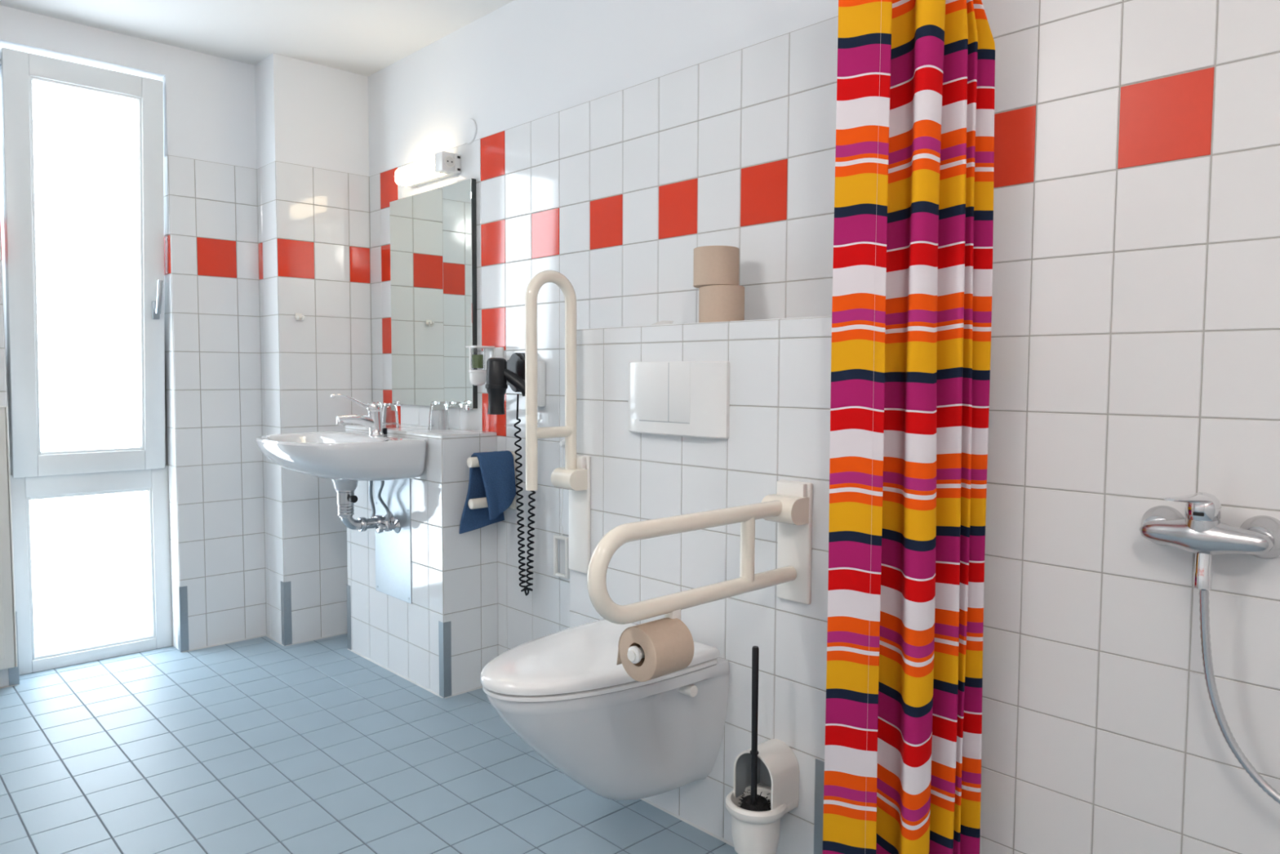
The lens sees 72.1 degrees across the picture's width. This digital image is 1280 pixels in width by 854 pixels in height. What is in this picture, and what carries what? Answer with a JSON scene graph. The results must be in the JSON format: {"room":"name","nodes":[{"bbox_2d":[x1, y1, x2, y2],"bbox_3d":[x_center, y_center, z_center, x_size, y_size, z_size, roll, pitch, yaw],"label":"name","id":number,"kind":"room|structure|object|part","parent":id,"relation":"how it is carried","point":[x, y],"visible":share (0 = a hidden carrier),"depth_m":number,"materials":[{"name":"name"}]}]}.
{"room":"accessible bathroom","nodes":[
{"label":"accessible bathroom","id":0,"kind":"room"},
{"bbox_2d":[0,4,266,686],"bbox_3d":[-2.489,-0.283,2.982,3.270,2.402,0.307,-3,5,-43],"label":"wall","id":1,"kind":"structure","parent":0,"point":[213,397],"depth_m":3.50,"materials":[{"name":"white tile"}]},
{"bbox_2d":[0,405,17,669],"bbox_3d":[-2.441,0.390,2.787,0.731,0.899,0.104,-3,5,-43],"label":"radiator","id":2,"kind":"object","parent":1,"relation":"attached to","point":[8,645],"visible":1,"depth_m":2.99,"materials":[{"name":"white metal"}]},
{"bbox_2d":[8,610,19,685],"bbox_3d":[-2.221,0.781,3.111,0.030,0.260,0.030,-3,5,-43],"label":"guard","id":3,"kind":"object","parent":1,"relation":"attached to","point":[13,673],"visible":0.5,"depth_m":3.11,"materials":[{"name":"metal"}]},
{"bbox_2d":[0,47,173,675],"bbox_3d":[-2.062,-0.217,3.292,0.535,2.237,0.201,-3,5,-43],"label":"window","id":4,"kind":"structure","parent":1,"relation":"in","point":[82,202],"depth_m":3.28,"materials":[{"name":"white plastic"}]},
{"bbox_3d":[-2.047,-0.566,3.262,0.498,1.484,0.171,-3,5,-43],"label":"sash","id":5,"kind":"part","parent":4,"relation":"part of","materials":[{"name":"white plastic"}]},
{"bbox_3d":[-2.046,-0.568,3.263,0.361,1.339,0.120,-3,5,-43],"label":"pane","id":6,"kind":"part","parent":4,"relation":"part of","materials":[{"name":"glass"}]},
{"bbox_3d":[-2.107,0.549,3.382,0.425,0.615,0.020,-3,5,-43],"label":"pane","id":7,"kind":"part","parent":4,"relation":"part of","materials":[{"name":"glass"}]},
{"bbox_3d":[-1.855,-0.489,3.381,0.028,0.148,0.063,-3,5,-43],"label":"handle","id":8,"kind":"part","parent":4,"relation":"part of","materials":[{"name":"metal"}]},
{"bbox_2d":[176,586,189,652],"bbox_3d":[-1.817,0.760,3.494,0.030,0.260,0.030,-3,5,-43],"label":"guard","id":9,"kind":"object","parent":1,"relation":"attached to","point":[182,592],"visible":1,"depth_m":3.48,"materials":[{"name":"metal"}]},
{"bbox_2d":[0,0,514,76],"bbox_3d":[-0.887,-1.383,1.226,3.270,0.120,4.950,-3,5,-43],"label":"ceiling","id":10,"kind":"structure","parent":0,"point":[365,37],"depth_m":3.13,"materials":[{"name":"white paint"}]},
{"bbox_3d":[0.226,-1.153,1.604,0.920,0.373,0.814,-3,5,-43],"label":"rail","id":11,"kind":"object","parent":10,"relation":"attached to","visible":0},
{"bbox_2d":[822,0,995,853],"bbox_3d":[0.529,-0.029,1.709,0.325,1.959,0.112,0,3,0],"label":"shower curtain","id":12,"kind":"object","parent":11,"relation":"hanging from","point":[913,226],"visible":1,"depth_m":1.70,"materials":[{"name":"multicoloured fabric"}]},
{"bbox_2d":[254,53,372,643],"bbox_3d":[-1.361,-0.307,3.705,0.395,2.372,0.197,-3,5,-43],"label":"wall pillar","id":13,"kind":"structure","parent":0,"point":[312,118],"depth_m":3.60,"materials":[{"name":"white tile"}]},
{"bbox_2d":[280,581,292,645],"bbox_3d":[-1.441,0.756,3.581,0.030,0.260,0.030,-3,5,-43],"label":"guard","id":14,"kind":"object","parent":13,"relation":"attached to","point":[286,592],"visible":1,"depth_m":3.57,"materials":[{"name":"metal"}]},
{"bbox_2d":[294,313,304,320],"bbox_3d":[-1.367,-0.443,3.533,0.028,0.029,0.032,-3,5,-43],"label":"wall hook","id":15,"kind":"object","parent":13,"relation":"attached to","point":[300,317],"visible":1,"depth_m":3.53,"materials":[{"name":"beige plastic"}]},
{"bbox_2d":[0,633,737,853],"bbox_3d":[-0.898,1.085,1.376,3.270,0.120,4.950,-3,5,-43],"label":"floor","id":16,"kind":"structure","parent":0,"point":[261,744],"depth_m":2.46,"materials":[{"name":"blue tile"}]},
{"bbox_2d":[345,315,831,853],"bbox_3d":[-0.307,0.327,2.751,0.223,1.232,2.279,-3,5,-43],"label":"wall","id":17,"kind":"structure","parent":0,"point":[780,368],"depth_m":2.14,"materials":[{"name":"white tile"}]},
{"bbox_2d":[255,430,426,531],"bbox_3d":[-1.079,0.212,3.077,0.445,0.356,0.616,-3,5,-43],"label":"basin","id":18,"kind":"object","parent":17,"relation":"attached to","point":[346,458],"visible":0.99,"depth_m":2.92,"materials":[{"name":"white ceramic"}]},
{"bbox_3d":[-1.079,0.106,3.070,0.442,0.143,0.616,-3,5,-43],"label":"basin bowl","id":19,"kind":"part","parent":18,"relation":"part of","materials":[{"name":"white ceramic"}]},
{"bbox_3d":[-1.010,0.251,3.085,0.027,0.026,0.039,-3,5,-43],"label":"valve knob","id":20,"kind":"part","parent":18,"relation":"part of","materials":[{"name":"black plastic"}]},
{"bbox_2d":[330,394,390,520],"bbox_3d":[-1.011,0.111,3.164,0.198,0.461,0.122,-1,4,-25],"label":"tap","id":21,"kind":"object","parent":18,"relation":"attached to","point":[373,420],"visible":0.91,"depth_m":3.15,"materials":[{"name":"silver metal"}]},
{"bbox_3d":[-1.008,-0.017,3.129,0.151,0.057,0.042,-3,5,-43],"label":"spout","id":22,"kind":"part","parent":21,"relation":"part of","materials":[{"name":"silver metal"}]},
{"bbox_3d":[-1.007,-0.085,3.126,0.187,0.067,0.054,-3,5,-43],"label":"lever","id":23,"kind":"part","parent":21,"relation":"part of","materials":[{"name":"silver metal"}]},
{"bbox_2d":[367,410,384,435],"bbox_3d":[-0.956,-0.014,3.179,0.059,0.088,0.056,-3,5,-43],"label":"tap","id":24,"kind":"object","parent":21,"relation":"attached to","point":[375,422],"depth_m":3.16,"materials":[{"name":"silver metal"}]},
{"bbox_3d":[-0.926,0.016,3.195,0.015,0.024,0.014,-3,5,-43],"label":"waste rod","id":25,"kind":"part","parent":21,"relation":"part of","materials":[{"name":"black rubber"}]},
{"bbox_2d":[346,584,351,649],"bbox_3d":[-1.155,0.761,3.529,0.030,0.260,0.030,-3,5,-43],"label":"guard","id":26,"kind":"object","parent":17,"relation":"attached to","point":[348,593],"visible":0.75,"depth_m":3.52,"materials":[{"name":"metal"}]},
{"bbox_2d":[382,403,399,427],"bbox_3d":[-0.949,-0.044,3.333,0.069,0.092,0.069,-3,5,-43],"label":"drinking glass","id":27,"kind":"object","parent":17,"relation":"on","point":[389,411],"visible":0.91,"depth_m":3.31,"materials":[{"name":"clear glass"}]},
{"bbox_2d":[373,478,411,603],"bbox_3d":[-0.909,0.400,3.228,0.003,0.453,0.270,-3,5,-43],"label":"access panel","id":28,"kind":"object","parent":17,"relation":"attached to","point":[393,549],"visible":0.87,"depth_m":3.21,"materials":[{"name":"metal"}]},
{"bbox_2d":[375,519,400,533],"bbox_3d":[-0.912,0.362,3.169,0.079,0.052,0.052,-3,5,-43],"label":"angle valve","id":29,"kind":"object","parent":28,"relation":"attached to","point":[387,526],"visible":1,"depth_m":3.16,"materials":[{"name":"silver metal"}]},
{"bbox_2d":[428,401,449,430],"bbox_3d":[-0.735,-0.042,3.216,0.077,0.103,0.077,-3,5,-43],"label":"drinking glass","id":30,"kind":"object","parent":17,"relation":"on","point":[438,420],"visible":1,"depth_m":3.19,"materials":[{"name":"clear glass"}]},
{"bbox_2d":[438,621,451,697],"bbox_3d":[-0.669,0.794,3.017,0.030,0.260,0.030,-3,5,-43],"label":"guard","id":31,"kind":"object","parent":17,"relation":"attached to","point":[444,628],"visible":1,"depth_m":3.01,"materials":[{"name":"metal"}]},
{"bbox_2d":[524,270,591,573],"bbox_3d":[-0.229,-0.005,2.361,0.185,0.822,0.086,-3,5,-43],"label":"grab rail","id":32,"kind":"object","parent":17,"relation":"attached to","point":[575,476],"visible":0.98,"depth_m":2.37,"materials":[{"name":"beige plastic"}]},
{"bbox_3d":[-0.168,0.240,2.435,0.012,0.325,0.086,-3,5,-43],"label":"wall plate","id":33,"kind":"part","parent":32,"relation":"part of","materials":[{"name":"beige plastic"}]},
{"bbox_2d":[480,618,728,799],"bbox_3d":[-0.116,0.687,2.014,0.548,0.367,0.368,-3,5,-43],"label":"toilet","id":34,"kind":"object","parent":17,"relation":"attached to","point":[566,694],"visible":0.89,"depth_m":1.94,"materials":[{"name":"white ceramic"}]},
{"bbox_3d":[-0.129,0.544,1.992,0.500,0.012,0.364,-3,5,-43],"label":"seat","id":35,"kind":"part","parent":34,"relation":"part of","materials":[{"name":"white plastic"}]},
{"bbox_3d":[-0.128,0.520,1.992,0.512,0.031,0.368,-3,5,-43],"label":"lid","id":36,"kind":"part","parent":34,"relation":"part of","materials":[{"name":"white plastic"}]},
{"bbox_2d":[649,320,673,325],"bbox_3d":[0.070,-0.264,2.227,0.088,0.015,0.052,3,5,40],"label":"paper slip","id":37,"kind":"object","parent":17,"relation":"on","point":[661,322],"visible":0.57,"depth_m":2.23,"materials":[{"name":"white paper"}]},
{"bbox_2d":[628,360,729,439],"bbox_3d":[0.082,-0.069,2.143,0.027,0.180,0.334,-3,5,-43],"label":"flush plate","id":38,"kind":"object","parent":17,"relation":"attached to","point":[689,398],"visible":1,"depth_m":2.11,"materials":[{"name":"white plastic"}]},
{"bbox_2d":[586,479,813,663],"bbox_3d":[0.126,0.272,1.708,0.586,0.289,0.086,-3,5,-43],"label":"grab rail","id":39,"kind":"object","parent":17,"relation":"attached to","point":[791,507],"visible":0.98,"depth_m":1.75,"materials":[{"name":"beige plastic"}]},
{"bbox_3d":[-0.011,0.409,1.579,0.011,0.031,0.031,-3,5,-43],"label":"knob","id":40,"kind":"part","parent":39,"relation":"part of","materials":[{"name":"white plastic"}]},
{"bbox_2d":[617,617,693,681],"bbox_3d":[0.029,0.407,1.617,0.100,0.099,0.103,-3,5,-43],"label":"toilet paper roll","id":41,"kind":"object","parent":39,"relation":"hanging from","point":[667,643],"visible":0.99,"depth_m":1.58,"materials":[{"name":"paper"}]},
{"bbox_3d":[0.334,0.248,1.904,0.012,0.262,0.086,-3,5,-43],"label":"wall plate","id":42,"kind":"part","parent":39,"relation":"part of","materials":[{"name":"beige plastic"}]},
{"bbox_2d":[698,284,744,322],"bbox_3d":[0.203,-0.301,2.187,0.113,0.094,0.113,-3,5,-43],"label":"toilet paper roll","id":43,"kind":"object","parent":17,"relation":"on","point":[717,303],"visible":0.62,"depth_m":2.14,"materials":[{"name":"paper"}]},
{"bbox_2d":[693,245,739,288],"bbox_3d":[0.190,-0.396,2.186,0.113,0.094,0.113,-3,5,-43],"label":"toilet paper roll","id":44,"kind":"object","parent":43,"relation":"on","point":[713,264],"visible":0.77,"depth_m":2.14,"materials":[{"name":"paper"}]},
{"bbox_2d":[725,738,799,853],"bbox_3d":[0.258,0.818,1.919,0.147,0.234,0.132,-3,5,-43],"label":"toilet brush holder","id":45,"kind":"object","parent":17,"relation":"attached to","point":[753,832],"visible":0.95,"depth_m":1.89,"materials":[{"name":"beige plastic"}]},
{"bbox_2d":[737,645,770,811],"bbox_3d":[0.251,0.694,1.899,0.080,0.456,0.080,-3,5,-43],"label":"toilet brush","id":46,"kind":"object","parent":45,"relation":"in","point":[754,802],"visible":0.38,"depth_m":1.88,"materials":[{"name":"black plastic"}]},
{"bbox_3d":[0.250,0.659,1.885,0.033,0.386,0.019,-3,5,-43],"label":"handle","id":47,"kind":"part","parent":46,"relation":"part of","materials":[{"name":"black plastic"}]},
{"bbox_2d":[725,785,786,853],"bbox_3d":[0.252,0.872,1.917,0.132,0.126,0.132,-3,5,-43],"label":"cup","id":48,"kind":"object","parent":45,"relation":"on","point":[753,832],"depth_m":1.87,"materials":[{"name":"beige plastic"}]},
{"bbox_2d":[733,738,799,809],"bbox_3d":[0.278,0.760,1.934,0.093,0.120,0.109,-3,5,-43],"label":"hood","id":49,"kind":"object","parent":45,"relation":"attached to","point":[778,767],"depth_m":1.92,"materials":[{"name":"beige plastic"}]},
{"bbox_2d":[813,758,824,853],"bbox_3d":[0.398,0.855,1.899,0.030,0.283,0.030,-3,5,-43],"label":"guard","id":50,"kind":"object","parent":17,"relation":"attached to","point":[819,765],"visible":0.38,"depth_m":1.89,"materials":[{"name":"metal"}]},
{"bbox_2d":[368,0,1279,853],"bbox_3d":[0.266,-0.233,2.360,0.127,2.402,4.900,-3,5,-43],"label":"wall","id":51,"kind":"structure","parent":0,"point":[1135,360],"depth_m":1.73,"materials":[{"name":"white tile"}]},
{"bbox_2d":[0,631,733,846],"bbox_3d":[-0.852,1.025,1.310,3.052,0.007,4.497,-3,5,-43],"label":"trim","id":52,"kind":"structure","parent":51,"relation":"attached to","point":[678,816],"depth_m":3.10,"materials":[{"name":"plastic"}]},
{"bbox_2d":[394,151,461,187],"bbox_3d":[-0.803,-0.966,3.308,0.078,0.068,0.363,-3,5,-43],"label":"wall lamp","id":53,"kind":"object","parent":51,"relation":"attached to","point":[444,164],"visible":1,"depth_m":3.25,"materials":[{"name":"white plastic"}]},
{"bbox_2d":[394,155,445,186],"bbox_3d":[-0.831,-0.966,3.320,0.049,0.064,0.300,-3,5,-43],"label":"diffuser","id":54,"kind":"object","parent":53,"relation":"attached to","point":[424,171],"depth_m":3.31,"materials":[{"name":"white plastic"}]},
{"bbox_2d":[444,155,454,167],"bbox_3d":[-0.686,-0.957,3.171,0.042,0.042,0.003,-3,5,-43],"label":"socket","id":55,"kind":"object","parent":53,"relation":"attached to","point":[449,160],"depth_m":3.17,"materials":[{"name":"white plastic"}]},
{"bbox_2d":[389,178,477,410],"bbox_3d":[-0.803,-0.486,3.374,0.024,0.826,0.606,-3,5,-43],"label":"mirror","id":56,"kind":"object","parent":51,"relation":"attached to","point":[433,233],"visible":0.92,"depth_m":3.34,"materials":[{"name":"silver mirror"}]},
{"bbox_2d":[466,345,503,385],"bbox_3d":[-0.541,-0.213,3.063,0.092,0.138,0.106,-3,5,-43],"label":"soap dispenser","id":57,"kind":"object","parent":51,"relation":"attached to","point":[479,355],"visible":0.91,"depth_m":3.05,"materials":[{"name":"white plastic"}]},
{"bbox_2d":[468,369,486,385],"bbox_3d":[-0.567,-0.172,3.071,0.063,0.055,0.063,-3,5,-43],"label":"cup","id":58,"kind":"object","parent":57,"relation":"on","point":[477,377],"depth_m":3.05,"materials":[{"name":"white plastic"}]},
{"bbox_2d":[471,348,484,369],"bbox_3d":[-0.566,-0.237,3.068,0.052,0.072,0.052,-3,5,-43],"label":"jar","id":59,"kind":"object","parent":57,"relation":"on","point":[477,355],"depth_m":3.04,"materials":[{"name":"clear glass"}]},
{"bbox_2d":[466,451,515,509],"bbox_3d":[-0.507,0.187,2.992,0.170,0.200,0.056,-3,5,-43],"label":"towel rail","id":60,"kind":"object","parent":51,"relation":"attached to","point":[476,503],"visible":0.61,"depth_m":2.95,"materials":[{"name":"beige plastic"}]},
{"bbox_2d":[458,450,515,533],"bbox_3d":[-0.509,0.222,2.982,0.172,0.277,0.118,-3,5,-43],"label":"hand towel","id":61,"kind":"object","parent":60,"relation":"hanging from","point":[494,480],"visible":0.95,"depth_m":2.97,"materials":[{"name":"blue fabric"}]},
{"bbox_3d":[-0.449,0.184,3.047,0.010,0.200,0.056,-3,5,-43],"label":"wall plate","id":62,"kind":"part","parent":60,"relation":"part of","materials":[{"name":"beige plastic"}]},
{"bbox_2d":[484,352,537,595],"bbox_3d":[-0.418,0.158,2.918,0.140,0.809,0.175,-3,5,-43],"label":"hair dryer","id":63,"kind":"object","parent":51,"relation":"attached to","point":[500,373],"visible":0.8,"depth_m":2.90,"materials":[{"name":"black plastic"}]},
{"bbox_3d":[-0.408,-0.148,2.897,0.117,0.096,0.036,1,4,17],"label":"handle","id":64,"kind":"part","parent":63,"relation":"part of","materials":[{"name":"black plastic"}]},
{"bbox_3d":[-0.379,0.228,2.916,0.111,0.671,0.027,3,5,42],"label":"coiled cord","id":65,"kind":"part","parent":63,"relation":"part of","materials":[{"name":"black plastic"}]},
{"bbox_2d":[537,360,545,406],"bbox_3d":[-0.343,-0.142,2.901,0.032,0.150,0.068,-3,5,-43],"label":"box","id":66,"kind":"object","parent":51,"relation":"attached to","point":[540,364],"visible":0.47,"depth_m":2.87,"materials":[{"name":"white plastic"}]},
{"bbox_2d":[553,439,569,578],"bbox_3d":[-0.249,0.262,2.831,0.023,0.446,0.072,-3,5,-43],"label":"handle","id":67,"kind":"object","parent":51,"relation":"attached to","point":[562,443],"visible":0.94,"depth_m":2.83,"materials":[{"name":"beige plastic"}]},
{"bbox_3d":[-0.253,0.418,2.837,0.014,0.134,0.072,-3,5,-43],"label":"frame","id":68,"kind":"part","parent":67,"relation":"part of","materials":[{"name":"beige plastic"}]},
{"bbox_3d":[-0.251,0.206,2.825,0.010,0.295,0.008,-1,4,-17],"label":"cord","id":69,"kind":"part","parent":67,"relation":"part of","materials":[{"name":"white plastic"}]},
{"bbox_2d":[1139,492,1279,590],"bbox_3d":[0.929,0.193,1.466,0.180,0.164,0.222,-3,5,-43],"label":"shower mixer","id":70,"kind":"object","parent":51,"relation":"attached to","point":[1202,533],"visible":1,"depth_m":1.46,"materials":[{"name":"silver metal"}]},
{"bbox_3d":[0.915,0.135,1.450,0.143,0.046,0.054,-3,5,-43],"label":"lever","id":71,"kind":"part","parent":70,"relation":"part of","materials":[{"name":"silver metal"}]},
{"bbox_2d":[1192,553,1212,590],"bbox_3d":[0.950,0.239,1.484,0.027,0.069,0.027,-3,5,-43],"label":"outlet","id":72,"kind":"object","parent":70,"relation":"attached to","point":[1202,573],"depth_m":1.47,"materials":[{"name":"silver metal"}]},
{"bbox_2d":[1199,590,1279,804],"bbox_3d":[1.083,0.042,1.291,0.080,1.216,0.453,-3,5,-43],"label":"shower hose","id":73,"kind":"object","parent":70,"relation":"hanging from","point":[1204,618],"visible":1,"depth_m":1.47,"materials":[{"name":"silver metal"}]}
]}

